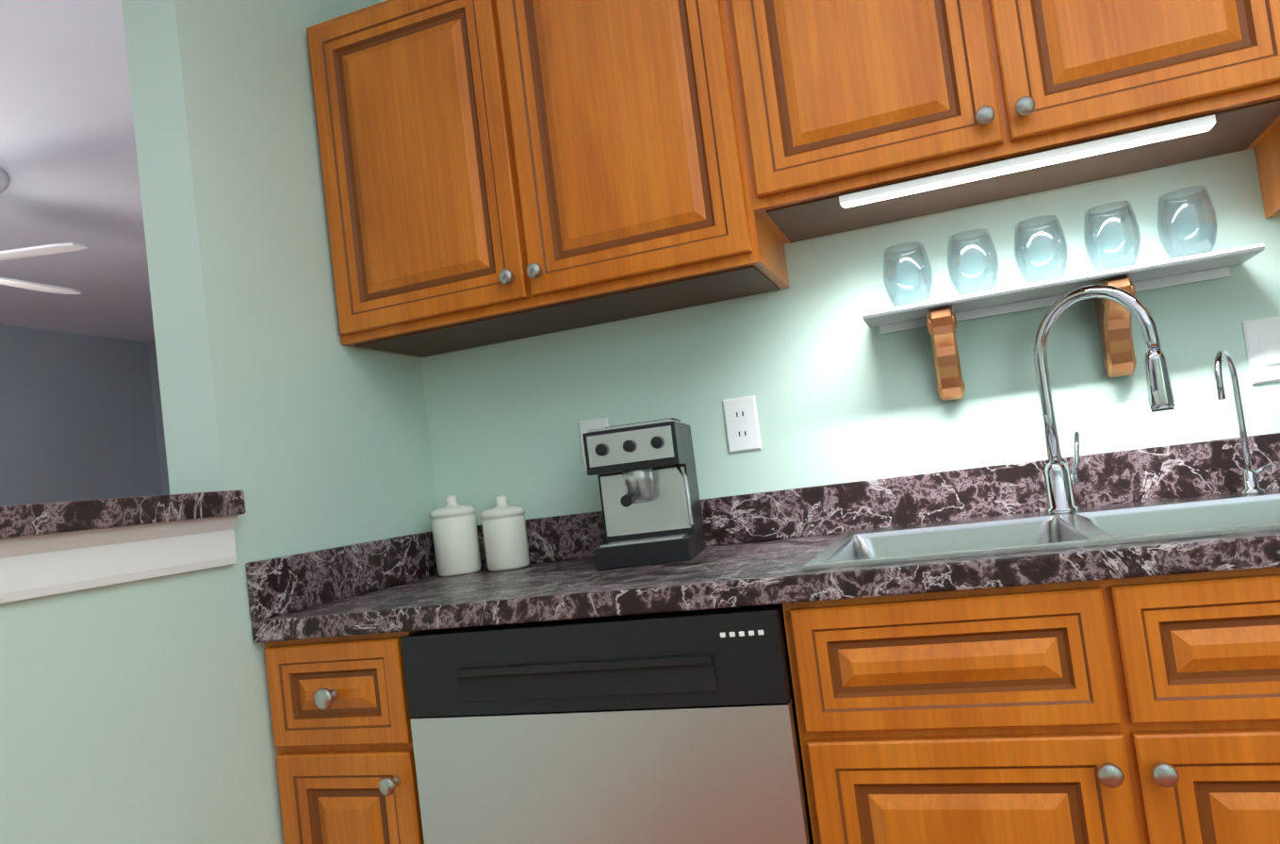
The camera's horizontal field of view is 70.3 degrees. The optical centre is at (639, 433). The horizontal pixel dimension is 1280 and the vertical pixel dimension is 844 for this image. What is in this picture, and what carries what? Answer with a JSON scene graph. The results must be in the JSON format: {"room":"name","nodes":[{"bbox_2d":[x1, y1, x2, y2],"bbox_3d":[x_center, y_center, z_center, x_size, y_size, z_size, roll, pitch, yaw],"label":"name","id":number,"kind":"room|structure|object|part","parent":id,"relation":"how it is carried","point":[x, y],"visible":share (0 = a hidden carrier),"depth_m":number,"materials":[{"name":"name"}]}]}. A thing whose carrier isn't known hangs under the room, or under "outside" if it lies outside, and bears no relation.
{"room":"kitchen","nodes":[
{"label":"kitchen","id":0,"kind":"room"},
{"bbox_2d":[0,0,155,342],"bbox_3d":[-2.379,-0.982,1.541,9.200,0.080,8.100,-8,-3,19],"label":"ceiling","id":1,"kind":"structure","parent":0,"point":[68,159],"depth_m":3.16,"materials":[{"name":"white paint"}]},
{"bbox_2d":[0,167,88,294],"bbox_3d":[-2.361,-0.598,3.029,1.071,0.531,1.033,-8,-3,19],"label":"ceiling fan","id":2,"kind":"object","parent":1,"relation":"hanging from","point":[36,251],"visible":0.98,"depth_m":3.02,"materials":[{"name":"white plastic"}]},
{"bbox_2d":[0,324,162,506],"bbox_3d":[-3.849,0.570,3.990,0.120,2.380,4.180,-8,-3,19],"label":"wall","id":3,"kind":"structure","parent":0,"point":[77,421],"depth_m":5.43,"materials":[{"name":"grey paint"}]},
{"bbox_2d":[147,340,170,494],"bbox_3d":[-1.456,0.345,5.434,3.720,2.380,0.120,-8,-3,19],"label":"wall","id":4,"kind":"structure","parent":0,"point":[158,419],"depth_m":5.97,"materials":[{"name":"grey paint"}]},
{"bbox_2d":[0,0,437,843],"bbox_3d":[-1.088,0.055,0.712,0.120,2.380,3.200,-8,-3,19],"label":"wall","id":5,"kind":"structure","parent":0,"point":[293,418],"depth_m":1.62,"materials":[{"name":"green paint"}]},
{"bbox_2d":[0,514,238,603],"bbox_3d":[-1.181,0.182,0.390,0.172,0.082,2.532,-8,-3,19],"label":"trim","id":6,"kind":"structure","parent":5,"relation":"attached to","point":[38,566],"depth_m":1.33,"materials":[{"name":"white wood"}]},
{"bbox_2d":[0,489,246,539],"bbox_3d":[-1.189,0.121,0.393,0.210,0.042,2.532,-8,-3,19],"label":"wall cap","id":7,"kind":"object","parent":5,"relation":"on","point":[22,520],"visible":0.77,"depth_m":1.31,"materials":[{"name":"stone"}]},
{"bbox_2d":[245,530,437,619],"bbox_3d":[-0.574,0.278,1.875,0.019,0.102,0.618,-8,-3,19],"label":"backsplash","id":8,"kind":"structure","parent":5,"relation":"attached to","point":[287,582],"depth_m":1.78,"materials":[{"name":"black stone"}]},
{"bbox_2d":[379,0,1279,525],"bbox_3d":[0.919,-0.142,1.772,3.240,2.380,0.120,-8,-3,19],"label":"wall","id":9,"kind":"structure","parent":0,"point":[825,375],"depth_m":1.86,"materials":[{"name":"green paint"}]},
{"bbox_2d":[307,0,789,357],"bbox_3d":[-0.205,-0.591,1.931,0.907,0.694,0.321,-8,-3,19],"label":"upper cabinet","id":10,"kind":"object","parent":9,"relation":"attached to","point":[494,172],"depth_m":1.78,"materials":[{"name":"brown wood"}]},
{"bbox_2d":[577,417,608,472],"bbox_3d":[-0.101,0.026,2.058,0.072,0.116,0.008,-8,-3,19],"label":"electrical outlet plate","id":11,"kind":"object","parent":9,"relation":"attached to","point":[584,426],"visible":0.15,"depth_m":2.06,"materials":[{"name":"white plastic"}]},
{"bbox_2d":[722,394,761,453],"bbox_3d":[0.218,-0.019,1.947,0.072,0.116,0.008,-8,-3,19],"label":"electrical outlet plate","id":12,"kind":"object","parent":9,"relation":"attached to","point":[742,423],"visible":1,"depth_m":1.94,"materials":[{"name":"white plastic"}]},
{"bbox_2d":[476,432,1279,566],"bbox_3d":[0.477,0.144,1.847,2.042,0.102,0.020,-8,-3,19],"label":"backsplash","id":13,"kind":"structure","parent":9,"relation":"attached to","point":[1244,461],"depth_m":1.78,"materials":[{"name":"black stone"}]},
{"bbox_2d":[729,0,1279,243],"bbox_3d":[0.616,-0.756,1.646,0.860,0.600,0.321,-8,-3,19],"label":"upper cabinet","id":14,"kind":"object","parent":9,"relation":"attached to","point":[859,114],"depth_m":1.52,"materials":[{"name":"brown wood"}]},
{"bbox_3d":[0.627,-0.448,1.519,0.580,0.016,0.030,-8,-3,19],"label":"led strip rail","id":15,"kind":"part","parent":14,"relation":"part of","materials":[{"name":"white plastic"}]},
{"bbox_2d":[861,185,1264,400],"bbox_3d":[0.757,-0.244,1.687,0.660,0.305,0.143,-8,-3,19],"label":"wall shelf","id":16,"kind":"object","parent":9,"relation":"attached to","point":[939,319],"visible":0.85,"depth_m":1.68,"materials":[{"name":"white"}]},
{"bbox_3d":[0.521,-0.302,1.769,0.092,0.122,0.092,-8,-3,19],"label":"wine glass","id":17,"kind":"part","parent":16,"relation":"part of","materials":[{"name":"clear glass"}]},
{"bbox_3d":[0.633,-0.319,1.730,0.092,0.122,0.092,-8,-3,19],"label":"wine glass","id":18,"kind":"part","parent":16,"relation":"part of","materials":[{"name":"clear glass"}]},
{"bbox_3d":[0.746,-0.335,1.691,0.092,0.122,0.092,-8,-3,19],"label":"wine glass","id":19,"kind":"part","parent":16,"relation":"part of","materials":[{"name":"clear glass"}]},
{"bbox_3d":[0.858,-0.351,1.652,0.092,0.122,0.092,-8,-3,19],"label":"wine glass","id":20,"kind":"part","parent":16,"relation":"part of","materials":[{"name":"clear glass"}]},
{"bbox_3d":[0.970,-0.367,1.613,0.092,0.122,0.092,-8,-3,19],"label":"wine glass","id":21,"kind":"part","parent":16,"relation":"part of","materials":[{"name":"clear glass"}]},
{"bbox_2d":[1241,315,1279,384],"bbox_3d":[1.130,-0.150,1.629,0.072,0.116,0.011,-8,-3,19],"label":"light switch","id":22,"kind":"object","parent":9,"relation":"attached to","point":[1262,339],"visible":1,"depth_m":1.63,"materials":[{"name":"white plastic"}]},
{"bbox_2d":[1253,128,1279,218],"bbox_3d":[1.156,-0.768,1.458,0.275,0.730,0.321,-8,-3,19],"label":"upper cabinet","id":23,"kind":"object","parent":9,"relation":"attached to","point":[1267,153],"depth_m":1.59,"materials":[{"name":"brown wood"}]},
{"bbox_2d":[781,543,1279,843],"bbox_3d":[0.742,0.620,1.411,0.840,0.874,0.658,-8,-3,19],"label":"base cabinet","id":24,"kind":"object","parent":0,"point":[1136,704],"depth_m":1.18,"materials":[{"name":"brown wood"}]},
{"bbox_3d":[-2.076,1.446,1.416,9.200,0.060,8.100,-8,-3,19],"label":"floor","id":25,"kind":"structure","parent":0,"visible":0},
{"bbox_2d":[252,623,426,843],"bbox_3d":[-0.375,0.780,1.811,0.299,0.874,0.636,-8,-3,19],"label":"base cabinet","id":26,"kind":"object","parent":25,"relation":"on","point":[341,714],"depth_m":1.53,"materials":[{"name":"brown wood"}]},
{"bbox_2d":[399,592,818,843],"bbox_3d":[0.057,0.718,1.661,0.624,0.874,0.636,-8,-3,19],"label":"dishwasher","id":27,"kind":"object","parent":25,"relation":"on","point":[676,721],"depth_m":1.36,"materials":[{"name":"grey metal"}]},
{"bbox_2d":[251,532,1279,634],"bbox_3d":[0.384,0.211,1.552,2.042,0.038,0.638,-8,-3,19],"label":"countertop","id":28,"kind":"structure","parent":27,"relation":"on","point":[741,569],"depth_m":1.34,"materials":[{"name":"stone"}]},
{"bbox_2d":[429,494,481,576],"bbox_3d":[-0.418,0.228,2.061,0.104,0.178,0.103,-8,-3,19],"label":"canister","id":29,"kind":"object","parent":28,"relation":"on","point":[455,537],"visible":1,"depth_m":2.02,"materials":[{"name":"white ceramic"}]},
{"bbox_2d":[479,494,530,571],"bbox_3d":[-0.301,0.220,2.030,0.100,0.163,0.099,-8,-3,19],"label":"canister","id":30,"kind":"object","parent":28,"relation":"on","point":[505,537],"visible":1,"depth_m":1.99,"materials":[{"name":"white ceramic"}]},
{"bbox_2d":[582,417,705,570],"bbox_3d":[0.009,0.112,1.783,0.191,0.274,0.312,-8,-3,11],"label":"espresso machine","id":31,"kind":"object","parent":28,"relation":"on","point":[646,471],"visible":1,"depth_m":1.74,"materials":[{"name":"silver plastic"}]},
{"bbox_2d":[1033,283,1175,513],"bbox_3d":[0.793,-0.062,1.583,0.207,0.391,0.192,-8,-3,19],"label":"faucet","id":32,"kind":"object","parent":28,"relation":"on","point":[1059,482],"depth_m":1.62,"materials":[{"name":"silver metal"}]},
{"bbox_2d":[1214,347,1273,494],"bbox_3d":[1.017,-0.021,1.533,0.087,0.250,0.114,-8,-3,19],"label":"faucet","id":33,"kind":"object","parent":28,"relation":"on","point":[1251,484],"depth_m":1.56,"materials":[{"name":"silver metal"}]},
{"bbox_2d":[769,506,1134,713],"bbox_3d":[0.482,0.261,1.446,0.403,0.183,0.479,-8,-3,19],"label":"base cabinet","id":34,"kind":"object","parent":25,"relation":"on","point":[1058,648],"depth_m":1.23,"materials":[{"name":"brown wood"}]},
{"bbox_2d":[799,698,1279,843],"bbox_3d":[0.759,0.707,1.422,0.840,0.698,0.624,-8,-3,19],"label":"base cabinet","id":35,"kind":"object","parent":25,"relation":"on","point":[1121,772],"depth_m":1.18,"materials":[{"name":"brown wood"}]},
{"bbox_2d":[1066,483,1279,702],"bbox_3d":[0.869,0.205,1.311,0.402,0.183,0.479,-8,-3,19],"label":"base cabinet","id":36,"kind":"object","parent":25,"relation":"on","point":[1207,637],"depth_m":1.13,"materials":[{"name":"brown wood"}]}
]}

